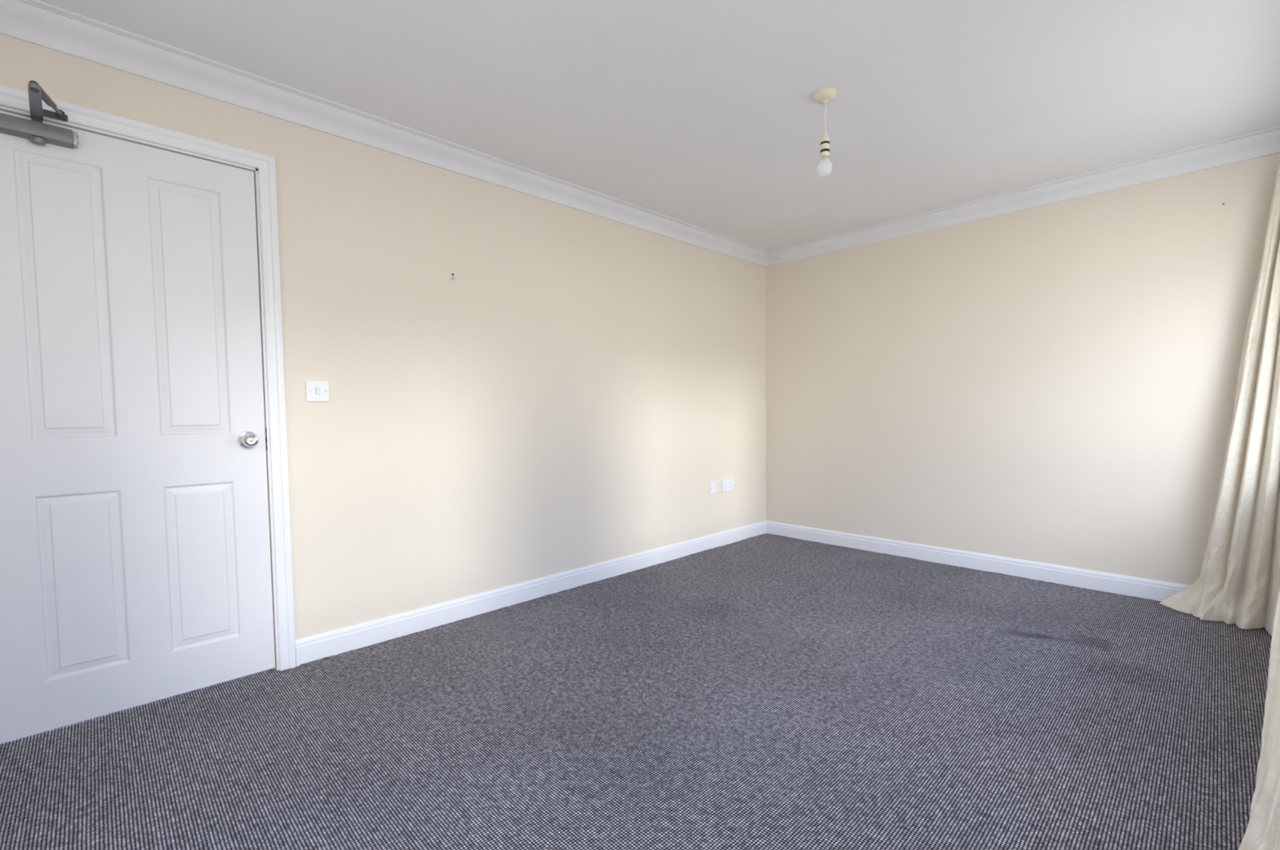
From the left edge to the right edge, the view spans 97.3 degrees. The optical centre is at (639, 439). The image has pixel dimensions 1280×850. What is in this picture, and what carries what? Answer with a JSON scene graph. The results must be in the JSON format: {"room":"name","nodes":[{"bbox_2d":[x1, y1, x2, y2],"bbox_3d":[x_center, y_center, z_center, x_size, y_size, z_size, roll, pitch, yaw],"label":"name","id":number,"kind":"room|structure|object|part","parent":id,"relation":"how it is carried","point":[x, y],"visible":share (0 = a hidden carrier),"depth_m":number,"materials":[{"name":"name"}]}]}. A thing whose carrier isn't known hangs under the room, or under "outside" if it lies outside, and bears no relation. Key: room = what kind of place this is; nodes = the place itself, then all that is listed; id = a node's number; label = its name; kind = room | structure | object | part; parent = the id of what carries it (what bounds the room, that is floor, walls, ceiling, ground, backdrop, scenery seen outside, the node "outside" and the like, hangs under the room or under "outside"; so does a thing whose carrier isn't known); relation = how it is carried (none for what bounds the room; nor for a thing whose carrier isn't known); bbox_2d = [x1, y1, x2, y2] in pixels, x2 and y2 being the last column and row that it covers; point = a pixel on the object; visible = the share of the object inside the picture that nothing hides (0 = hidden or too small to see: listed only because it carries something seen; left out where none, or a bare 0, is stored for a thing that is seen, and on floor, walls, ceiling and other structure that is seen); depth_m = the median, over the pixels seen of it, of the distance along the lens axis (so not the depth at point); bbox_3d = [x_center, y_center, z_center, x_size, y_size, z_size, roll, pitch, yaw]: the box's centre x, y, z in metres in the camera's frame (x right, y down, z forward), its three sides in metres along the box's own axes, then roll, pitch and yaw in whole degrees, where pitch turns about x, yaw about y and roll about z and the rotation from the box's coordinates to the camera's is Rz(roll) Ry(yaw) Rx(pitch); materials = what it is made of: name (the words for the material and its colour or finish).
{"room":"empty bedroom","nodes":[
{"label":"empty bedroom","id":0,"kind":"room"},
{"bbox_2d":[0,33,765,639],"bbox_3d":[-0.745,-0.265,3.043,4.900,2.320,0.120,-3,4,-44],"label":"wall","id":1,"kind":"structure","parent":0,"point":[576,393],"depth_m":2.85,"materials":[{"name":"beige paint"}]},
{"bbox_2d":[0,110,275,743],"bbox_3d":[-1.758,-0.040,1.966,0.765,1.972,0.112,-3,4,-44],"label":"door","id":2,"kind":"structure","parent":1,"relation":"in","point":[135,560],"depth_m":1.95,"materials":[{"name":"white wood"}]},
{"bbox_2d":[0,80,78,148],"bbox_3d":[-1.845,-0.986,1.693,0.217,0.115,0.241,-3,4,-44],"label":"door closer","id":3,"kind":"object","parent":2,"relation":"attached to","point":[39,133],"depth_m":1.76,"materials":[{"name":"grey metal"}]},
{"bbox_3d":[-1.828,-1.015,1.702,0.233,0.016,0.028,2,4,45],"label":"arm","id":4,"kind":"part","parent":3,"relation":"part of","materials":[{"name":"grey metal"}]},
{"bbox_3d":[-1.823,-1.033,1.752,0.011,0.016,0.099,-2,3,-29],"label":"adjusting rod","id":5,"kind":"part","parent":3,"relation":"part of","materials":[{"name":"grey metal"}]},
{"bbox_3d":[-1.510,0.003,2.177,0.054,0.054,0.058,-3,4,-44],"label":"knob","id":6,"kind":"part","parent":2,"relation":"part of","materials":[{"name":"silver metal"}]},
{"bbox_2d":[0,84,296,670],"bbox_3d":[-1.799,-0.071,2.011,0.899,2.058,0.140,-3,4,-44],"label":"door frame","id":7,"kind":"structure","parent":1,"relation":"attached to","point":[10,97],"depth_m":2.23,"materials":[{"name":"white paint"}]},
{"bbox_3d":[-1.503,-0.003,2.259,0.004,0.080,0.040,-3,4,-44],"label":"strike plate","id":8,"kind":"part","parent":7,"relation":"part of","materials":[{"name":"grey metal"}]},
{"bbox_2d":[305,380,329,401],"bbox_3d":[-1.351,-0.201,2.361,0.086,0.086,0.014,-3,4,-44],"label":"light switch","id":9,"kind":"object","parent":1,"relation":"attached to","point":[316,391],"visible":1,"depth_m":2.36,"materials":[{"name":"white plastic"}]},
{"bbox_2d":[0,0,768,266],"bbox_3d":[-0.687,-1.369,2.917,4.900,0.102,0.080,-3,4,-44],"label":"crown molding","id":10,"kind":"structure","parent":1,"relation":"attached to","point":[37,22],"depth_m":2.27,"materials":[{"name":"white paint"}]},
{"bbox_2d":[448,271,455,281],"bbox_3d":[-0.919,-0.797,2.764,0.036,0.047,0.006,-3,4,-44],"label":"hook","id":11,"kind":"structure","parent":1,"relation":"attached to","point":[452,275],"depth_m":2.77,"materials":[{"name":"beige"}]},
{"bbox_2d":[295,520,766,666],"bbox_3d":[-0.178,0.813,3.543,3.482,0.107,0.016,-3,4,-44],"label":"baseboard","id":12,"kind":"structure","parent":1,"relation":"attached to","point":[313,647],"depth_m":2.95,"materials":[{"name":"white paint"}]},
{"bbox_2d":[708,481,716,493],"bbox_3d":[0.550,0.366,4.238,0.086,0.086,0.011,-3,4,-44],"label":"outlet","id":13,"kind":"object","parent":1,"relation":"attached to","point":[713,486],"visible":1,"depth_m":4.23,"materials":[{"name":"white plastic"}]},
{"bbox_2d":[720,479,733,492],"bbox_3d":[0.678,0.358,4.359,0.146,0.086,0.016,-3,4,-44],"label":"double socket","id":14,"kind":"object","parent":1,"relation":"attached to","point":[726,485],"visible":1,"depth_m":4.35,"materials":[{"name":"white plastic"}]},
{"bbox_2d":[0,533,1271,849],"bbox_3d":[0.296,0.962,2.045,4.900,0.067,3.070,-3,4,-44],"label":"floor","id":15,"kind":"structure","parent":0,"point":[764,691],"depth_m":1.81,"materials":[{"name":"grey carpet"}]},
{"bbox_2d":[39,0,1279,250],"bbox_3d":[0.311,-1.415,1.779,5.290,0.080,3.340,-3,4,-44],"label":"ceiling","id":16,"kind":"structure","parent":0,"point":[705,114],"depth_m":2.20,"materials":[{"name":"white paint"}]},
{"bbox_2d":[813,87,836,166],"bbox_3d":[0.755,-1.240,2.296,0.089,0.330,0.089,-3,4,-44],"label":"pendant light","id":17,"kind":"object","parent":16,"relation":"hanging from","point":[825,95],"visible":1,"depth_m":2.28,"materials":[{"name":"beige plastic"}]},
{"bbox_2d":[765,152,1279,585],"bbox_3d":[2.176,-0.325,3.638,0.120,2.320,3.340,-3,4,-44],"label":"wall","id":18,"kind":"structure","parent":0,"point":[1055,384],"depth_m":3.38,"materials":[{"name":"beige paint"}]},
{"bbox_2d":[765,520,1191,601],"bbox_3d":[2.087,0.781,3.699,0.016,0.107,2.950,-3,4,-44],"label":"baseboard","id":19,"kind":"structure","parent":18,"relation":"attached to","point":[1158,590],"depth_m":3.54,"materials":[{"name":"white paint"}]},
{"bbox_2d":[766,124,1279,266],"bbox_3d":[2.041,-1.430,3.567,0.080,0.102,2.950,-3,4,-44],"label":"crown molding","id":20,"kind":"structure","parent":18,"relation":"attached to","point":[1264,142],"depth_m":3.21,"materials":[{"name":"white paint"}]},
{"bbox_3d":[2.271,-1.236,1.791,2.160,0.030,0.075,-3,4,-44],"label":"rail","id":21,"kind":"object","parent":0,"visible":0},
{"bbox_2d":[1159,164,1279,635],"bbox_3d":[2.800,-0.194,2.657,0.254,2.137,0.471,-3,4,-44],"label":"curtain","id":22,"kind":"object","parent":21,"relation":"hanging from","point":[1238,583],"visible":0.99,"depth_m":2.63,"materials":[{"name":"beige fabric"}]},
{"bbox_3d":[0.658,-1.141,0.225,2.260,0.030,0.075,-3,4,-44],"label":"rail","id":23,"kind":"object","parent":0,"visible":0},
{"bbox_2d":[1238,588,1279,849],"bbox_3d":[1.253,-0.096,0.989,0.220,2.137,0.334,1,3,25],"label":"curtain","id":24,"kind":"object","parent":23,"relation":"hanging from","point":[1263,829],"visible":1,"depth_m":1.14,"materials":[{"name":"beige fabric"}]}
]}

